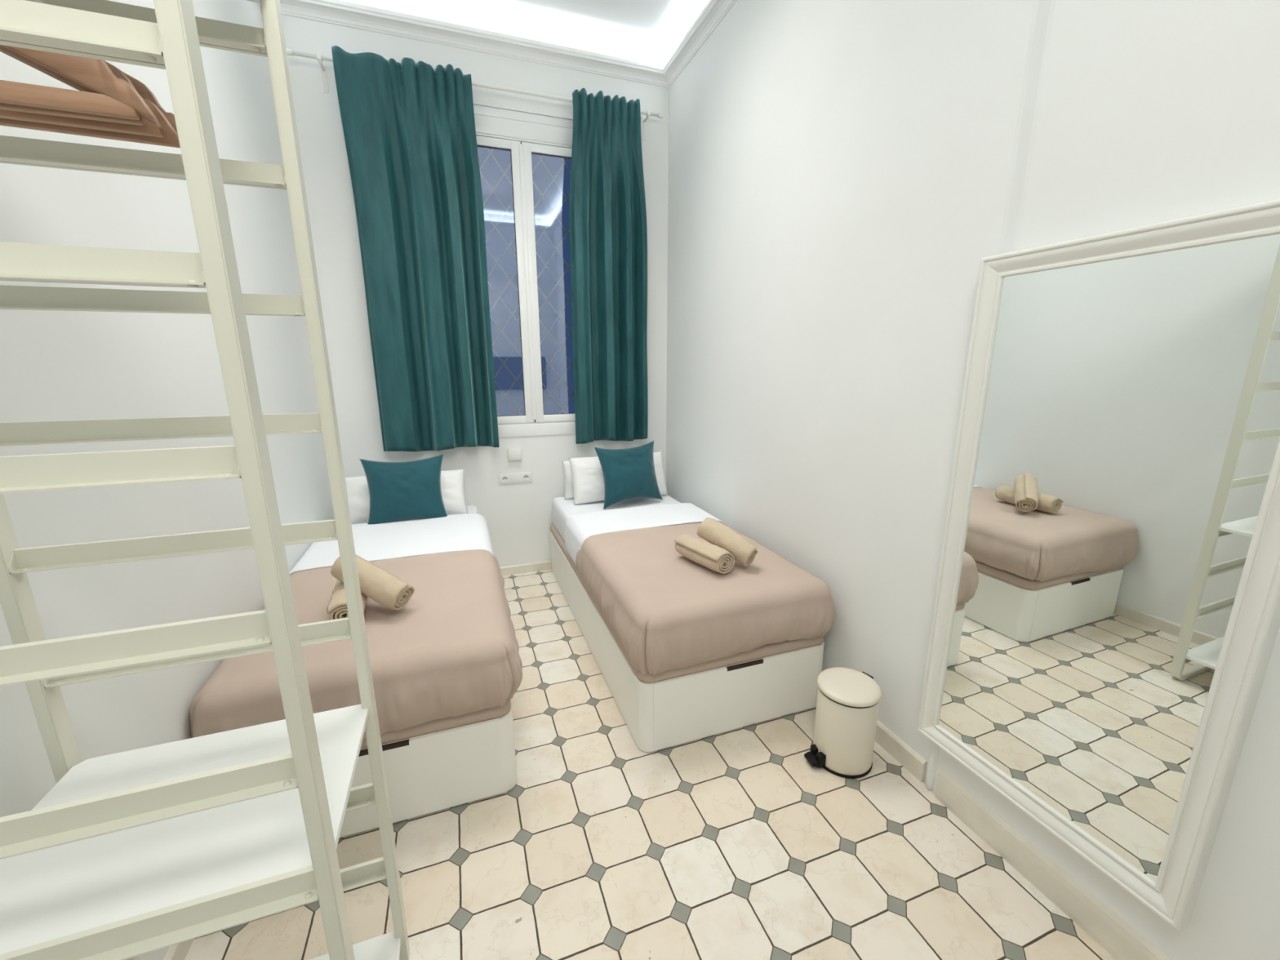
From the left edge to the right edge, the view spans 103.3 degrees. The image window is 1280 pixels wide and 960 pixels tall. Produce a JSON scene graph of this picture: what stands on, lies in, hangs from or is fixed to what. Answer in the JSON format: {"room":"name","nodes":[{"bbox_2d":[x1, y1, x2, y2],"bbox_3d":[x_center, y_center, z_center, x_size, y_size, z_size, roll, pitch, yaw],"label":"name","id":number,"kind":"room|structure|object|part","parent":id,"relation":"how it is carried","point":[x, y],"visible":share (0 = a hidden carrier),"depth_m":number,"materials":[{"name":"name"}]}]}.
{"room":"bedroom","nodes":[
{"label":"bedroom","id":0,"kind":"room"},
{"bbox_2d":[0,0,334,959],"bbox_3d":[-1.340,-0.501,1.081,0.100,3.600,4.312,-5,14,-19],"label":"wall","id":1,"kind":"structure","parent":0,"point":[55,366],"depth_m":1.38,"materials":[{"name":"white paint"}]},
{"bbox_2d":[163,938,194,959],"bbox_3d":[-1.293,1.205,1.532,0.014,0.072,4.198,-5,14,-19],"label":"baseboard","id":2,"kind":"structure","parent":1,"relation":"attached to","point":[179,951],"depth_m":1.33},
{"bbox_2d":[281,0,669,567],"bbox_3d":[-0.947,-1.071,3.567,2.572,3.600,0.220,-5,14,-19],"label":"wall","id":3,"kind":"structure","parent":0,"point":[517,516],"depth_m":3.25,"materials":[{"name":"white paint"}]},
{"bbox_2d":[286,48,663,141],"bbox_3d":[-0.886,-2.335,3.123,2.183,0.150,0.108,-5,14,-19],"label":"curtain rod","id":4,"kind":"object","parent":3,"relation":"attached to","point":[320,58],"visible":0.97,"depth_m":3.07,"materials":[{"name":"white plastic"}]},
{"bbox_2d":[331,45,499,451],"bbox_3d":[-1.330,-1.296,3.138,0.742,2.266,0.157,-5,14,-19],"label":"curtain","id":5,"kind":"object","parent":4,"relation":"hanging from","point":[409,130],"visible":1,"depth_m":3.09,"materials":[{"name":"teal fabric"}]},
{"bbox_3d":[-0.873,-2.381,3.075,2.115,0.019,0.019,-5,14,-19],"label":"rod","id":6,"kind":"part","parent":4,"relation":"part of","materials":[{"name":"white plastic"}]},
{"bbox_2d":[568,88,648,444],"bbox_3d":[-0.207,-1.389,3.528,0.560,2.277,0.152,-5,14,-19],"label":"curtain","id":7,"kind":"object","parent":4,"relation":"hanging from","point":[608,228],"visible":1,"depth_m":3.50,"materials":[{"name":"teal fabric"}]},
{"bbox_2d":[507,448,521,460],"bbox_3d":[-0.901,-0.184,3.647,0.096,0.082,0.033,-5,14,-19],"label":"junction box","id":8,"kind":"object","parent":3,"relation":"attached to","point":[515,454],"visible":1,"depth_m":3.63,"materials":[{"name":"white plastic"}]},
{"bbox_2d":[498,471,532,484],"bbox_3d":[-0.908,-0.013,3.696,0.235,0.076,0.011,-5,14,-19],"label":"socket plate","id":9,"kind":"object","parent":3,"relation":"attached to","point":[520,477],"visible":1,"depth_m":3.69,"materials":[{"name":"white plastic"}]},
{"bbox_2d":[501,475,508,482],"bbox_3d":[-0.976,-0.005,3.668,0.052,0.052,0.002,-5,14,-19],"label":"socket","id":10,"kind":"object","parent":9,"relation":"attached to","point":[504,478],"depth_m":3.67,"materials":[{"name":"white plastic"}]},
{"bbox_2d":[511,475,519,481],"bbox_3d":[-0.906,-0.011,3.694,0.052,0.048,0.004,-5,14,-19],"label":"switch","id":11,"kind":"object","parent":9,"relation":"attached to","point":[514,477],"depth_m":3.69,"materials":[{"name":"white plastic"}]},
{"bbox_2d":[522,474,529,480],"bbox_3d":[-0.835,-0.017,3.718,0.052,0.052,0.002,-5,14,-19],"label":"socket","id":12,"kind":"object","parent":9,"relation":"attached to","point":[525,477],"depth_m":3.72,"materials":[{"name":"white plastic"}]},
{"bbox_2d":[473,104,575,437],"bbox_3d":[-0.776,-1.343,3.498,1.650,2.076,0.110,-5,14,-19],"label":"window","id":13,"kind":"structure","parent":3,"relation":"in","point":[523,135],"depth_m":3.40,"materials":[{"name":"white plastic"}]},
{"bbox_3d":[-1.138,-1.271,3.356,0.778,1.808,0.054,-5,14,-19],"label":"sash","id":14,"kind":"part","parent":13,"relation":"part of","materials":[{"name":"white plastic"}]},
{"bbox_3d":[-0.402,-1.333,3.615,0.782,1.808,0.054,-5,14,-19],"label":"sash","id":15,"kind":"part","parent":13,"relation":"part of","materials":[{"name":"white plastic"}]},
{"bbox_2d":[500,560,551,576],"bbox_3d":[-0.900,0.675,3.853,2.372,0.068,0.014,-5,14,-19],"label":"baseboard","id":16,"kind":"structure","parent":3,"relation":"attached to","point":[546,565],"depth_m":3.86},
{"bbox_2d":[413,0,707,55],"bbox_3d":[-0.202,-2.393,1.127,2.572,0.060,4.412,-5,14,-19],"label":"ceiling","id":17,"kind":"structure","parent":0,"point":[657,26],"depth_m":3.06,"materials":[{"name":"white paint"}]},
{"bbox_2d":[184,568,1115,959],"bbox_3d":[-0.186,1.169,1.941,2.572,0.050,4.412,-5,14,-19],"label":"floor","id":18,"kind":"structure","parent":0,"point":[730,845],"depth_m":1.61,"materials":[{"name":"tile"}]},
{"bbox_2d":[0,0,409,959],"bbox_3d":[-0.785,0.201,0.782,0.539,2.359,0.451,-5,14,-19],"label":"shelving unit","id":19,"kind":"object","parent":18,"relation":"on","point":[131,854],"visible":1,"depth_m":0.74,"materials":[{"name":"white metal"}]},
{"bbox_3d":[-0.827,-0.656,0.584,0.025,0.025,0.413,-5,14,-19],"label":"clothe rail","id":20,"kind":"part","parent":19,"relation":"part of","materials":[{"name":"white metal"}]},
{"bbox_2d":[0,44,158,123],"bbox_3d":[-0.789,-0.531,0.504,0.444,0.245,0.014,-5,14,-20],"label":"hanger","id":21,"kind":"object","parent":19,"relation":"hanging from","point":[115,97],"visible":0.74,"depth_m":0.58,"materials":[{"name":"brown wood"}]},
{"bbox_2d":[0,44,160,127],"bbox_3d":[-0.801,-0.535,0.524,0.444,0.245,0.014,-5,14,-18],"label":"hanger","id":22,"kind":"object","parent":19,"relation":"hanging from","point":[4,106],"visible":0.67,"depth_m":0.59,"materials":[{"name":"brown wood"}]},
{"bbox_2d":[0,49,178,139],"bbox_3d":[-0.803,-0.541,0.549,0.444,0.245,0.014,-5,14,-20],"label":"hanger","id":23,"kind":"object","parent":19,"relation":"hanging from","point":[147,128],"visible":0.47,"depth_m":0.62,"materials":[{"name":"brown wood"}]},
{"bbox_2d":[0,71,180,147],"bbox_3d":[-0.803,-0.547,0.576,0.444,0.245,0.013,-6,14,-23],"label":"hanger","id":24,"kind":"object","parent":19,"relation":"hanging from","point":[144,91],"visible":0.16,"depth_m":0.65,"materials":[{"name":"brown wood"}]},
{"bbox_2d":[0,703,368,954],"bbox_3d":[-0.778,0.571,0.876,0.504,0.016,0.407,-5,14,-19],"label":"shelf","id":25,"kind":"object","parent":19,"relation":"attached to","point":[116,891],"depth_m":0.78,"materials":[{"name":"white wood"}]},
{"bbox_2d":[245,0,259,3],"bbox_3d":[-0.784,-0.739,0.576,0.504,0.016,0.407,-5,14,-19],"label":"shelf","id":26,"kind":"object","parent":19,"relation":"attached to","point":[255,1],"depth_m":0.84,"materials":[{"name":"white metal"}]},
{"bbox_3d":[-0.715,0.244,0.593,0.539,2.359,0.038,-5,14,-19],"label":"frame","id":27,"kind":"part","parent":19,"relation":"part of","materials":[{"name":"white metal"}]},
{"bbox_2d":[309,930,400,959],"bbox_3d":[-0.776,1.211,1.022,0.504,0.016,0.407,-5,14,-19],"label":"shelf","id":28,"kind":"object","parent":19,"relation":"attached to","point":[387,946],"depth_m":1.24,"materials":[{"name":"white wood"}]},
{"bbox_2d":[339,505,516,837],"bbox_3d":[-1.222,0.694,2.608,0.900,0.580,2.034,-5,14,-19],"label":"bed","id":29,"kind":"object","parent":18,"relation":"on","point":[437,765],"visible":0.2,"depth_m":1.76,"materials":[{"name":"white wood"}]},
{"bbox_2d":[189,549,522,740],"bbox_3d":[-1.030,0.613,2.079,0.984,0.282,1.074,-5,14,-19],"label":"bedspread","id":30,"kind":"object","parent":29,"relation":"on","point":[452,650],"visible":0.66,"depth_m":1.71,"materials":[{"name":"beige fabric"}]},
{"bbox_2d":[326,579,367,620],"bbox_3d":[-1.109,0.442,1.943,0.119,0.110,0.359,-6,14,-23],"label":"rolled towel","id":31,"kind":"object","parent":30,"relation":"on","point":[337,608],"visible":0.25,"depth_m":1.80,"materials":[{"name":"beige fabric"}]},
{"bbox_2d":[330,554,414,609],"bbox_3d":[-1.014,0.381,1.925,0.305,0.204,0.122,3,13,15],"label":"rolled towel","id":32,"kind":"object","parent":30,"relation":"on","point":[376,583],"visible":0.78,"depth_m":1.88,"materials":[{"name":"beige fabric"}]},
{"bbox_2d":[289,513,493,574],"bbox_3d":[-1.307,0.428,2.805,0.957,0.252,0.677,-5,14,-19],"label":"sheet","id":33,"kind":"object","parent":29,"relation":"on","point":[465,531],"visible":0.77,"depth_m":2.71,"materials":[{"name":"white fabric"}]},
{"bbox_2d":[360,453,448,524],"bbox_3d":[-1.421,0.066,3.078,0.471,0.413,0.194,-5,14,-21],"label":"cushion","id":34,"kind":"object","parent":33,"relation":"on","point":[411,490],"visible":0.99,"depth_m":3.01,"materials":[{"name":"teal fabric"}]},
{"bbox_2d":[345,469,467,524],"bbox_3d":[-1.484,0.107,3.228,0.724,0.299,0.230,-4,14,-18],"label":"pillow","id":35,"kind":"object","parent":29,"relation":"on","point":[452,482],"visible":0.35,"depth_m":3.22,"materials":[{"name":"white fabric"}]},
{"bbox_3d":[-0.879,1.034,1.712,0.796,0.307,0.016,-5,14,-19],"label":"panel","id":36,"kind":"part","parent":29,"relation":"part of","materials":[{"name":"white wood"}]},
{"bbox_3d":[-1.223,0.644,2.598,0.894,0.057,2.025,-5,14,-19],"label":"lid","id":37,"kind":"part","parent":29,"relation":"part of","materials":[{"name":"beige fabric"}]},
{"bbox_3d":[-1.227,0.511,2.578,0.872,0.210,1.996,-5,14,-19],"label":"mattress","id":38,"kind":"part","parent":29,"relation":"part of","materials":[{"name":"white fabric"}]},
{"bbox_2d":[550,494,824,751],"bbox_3d":[0.084,0.584,3.066,0.900,0.580,2.034,-5,14,-19],"label":"bed","id":39,"kind":"object","parent":18,"relation":"on","point":[670,708],"visible":0.33,"depth_m":2.19,"materials":[{"name":"white wood"}]},
{"bbox_2d":[561,460,573,499],"bbox_3d":[-0.210,-0.027,3.806,0.741,0.277,0.160,-5,14,-18],"label":"pillow","id":40,"kind":"object","parent":39,"relation":"on","point":[569,489],"visible":0.14,"depth_m":3.67,"materials":[{"name":"white fabric"}]},
{"bbox_3d":[0.078,0.401,3.036,0.872,0.210,1.996,-5,14,-19],"label":"mattress","id":41,"kind":"part","parent":39,"relation":"part of","materials":[{"name":"white fabric"}]},
{"bbox_2d":[568,451,667,504],"bbox_3d":[-0.147,-0.022,3.685,0.723,0.315,0.221,-6,14,-23],"label":"pillow","id":42,"kind":"object","parent":39,"relation":"on","point":[586,472],"visible":0.41,"depth_m":3.55,"materials":[{"name":"white fabric"}]},
{"bbox_2d":[594,440,662,509],"bbox_3d":[-0.072,-0.043,3.526,0.465,0.427,0.195,-7,15,-28],"label":"cushion","id":43,"kind":"object","parent":39,"relation":"on","point":[628,473],"visible":1,"depth_m":3.45,"materials":[{"name":"teal fabric"}]},
{"bbox_2d":[564,502,725,565],"bbox_3d":[0.032,0.348,3.153,0.938,0.263,0.430,-5,14,-19],"label":"sheet","id":44,"kind":"object","parent":39,"relation":"on","point":[579,527],"visible":0.83,"depth_m":3.08,"materials":[{"name":"white fabric"}]},
{"bbox_3d":[0.083,0.533,3.056,0.894,0.057,2.025,-5,14,-19],"label":"lid","id":45,"kind":"part","parent":39,"relation":"part of","materials":[{"name":"beige fabric"}]},
{"bbox_2d":[575,521,835,675],"bbox_3d":[0.262,0.500,2.534,0.965,0.276,1.071,-5,14,-19],"label":"bedspread","id":46,"kind":"object","parent":39,"relation":"on","point":[668,611],"visible":0.86,"depth_m":2.14,"materials":[{"name":"beige fabric"}]},
{"bbox_2d":[674,533,734,573],"bbox_3d":[0.293,0.339,2.352,0.124,0.113,0.308,-9,16,-33],"label":"rolled towel","id":47,"kind":"object","parent":46,"relation":"on","point":[714,557],"visible":1,"depth_m":2.28,"materials":[{"name":"beige fabric"}]},
{"bbox_2d":[696,517,757,566],"bbox_3d":[0.405,0.288,2.367,0.295,0.187,0.118,10,16,38],"label":"rolled towel","id":48,"kind":"object","parent":46,"relation":"on","point":[715,532],"visible":0.97,"depth_m":2.32,"materials":[{"name":"beige fabric"}]},
{"bbox_3d":[0.427,0.923,2.170,0.796,0.307,0.016,-5,14,-19],"label":"panel","id":49,"kind":"part","parent":39,"relation":"part of","materials":[{"name":"white wood"}]},
{"bbox_2d":[804,666,881,778],"bbox_3d":[0.800,0.948,2.009,0.260,0.343,0.234,4,14,19],"label":"pedal bin","id":50,"kind":"object","parent":18,"relation":"on","point":[847,703],"visible":1,"depth_m":1.93,"materials":[{"name":"beige metal"}]},
{"bbox_3d":[0.812,0.796,1.970,0.234,0.029,0.234,-5,14,-19],"label":"lid","id":51,"kind":"part","parent":50,"relation":"part of","materials":[{"name":"beige metal"}]},
{"bbox_2d":[666,0,1279,959],"bbox_3d":[0.978,-0.697,1.894,0.116,3.600,4.312,-5,14,-19],"label":"wall","id":52,"kind":"structure","parent":0,"point":[842,174],"depth_m":1.86,"materials":[{"name":"white paint"}]},
{"bbox_2d":[257,0,737,88],"bbox_3d":[-0.201,-2.215,1.168,2.372,0.083,4.212,-5,14,-19],"label":"trim","id":53,"kind":"structure","parent":52,"relation":"attached to","point":[339,12],"depth_m":3.02,"materials":[{"name":"white paint"}]},
{"bbox_2d":[925,741,939,790],"bbox_3d":[1.080,0.953,1.844,0.036,0.395,0.036,-5,14,-19],"label":"trim","id":54,"kind":"structure","parent":52,"relation":"attached to","point":[934,749],"depth_m":1.85,"materials":[{"name":"white paint"}]},
{"bbox_2d":[875,720,1171,959],"bbox_3d":[0.917,0.996,2.303,0.029,0.118,4.198,-5,14,-19],"label":"baseboard","id":55,"kind":"structure","parent":52,"relation":"attached to","point":[1120,940],"depth_m":1.53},
{"bbox_2d":[916,199,1279,930],"bbox_3d":[1.155,0.202,1.349,0.047,1.608,0.724,-5,14,-20],"label":"wall mirror","id":56,"kind":"object","parent":52,"relation":"attached to","point":[1105,623],"visible":1,"depth_m":1.25,"materials":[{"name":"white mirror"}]}
]}

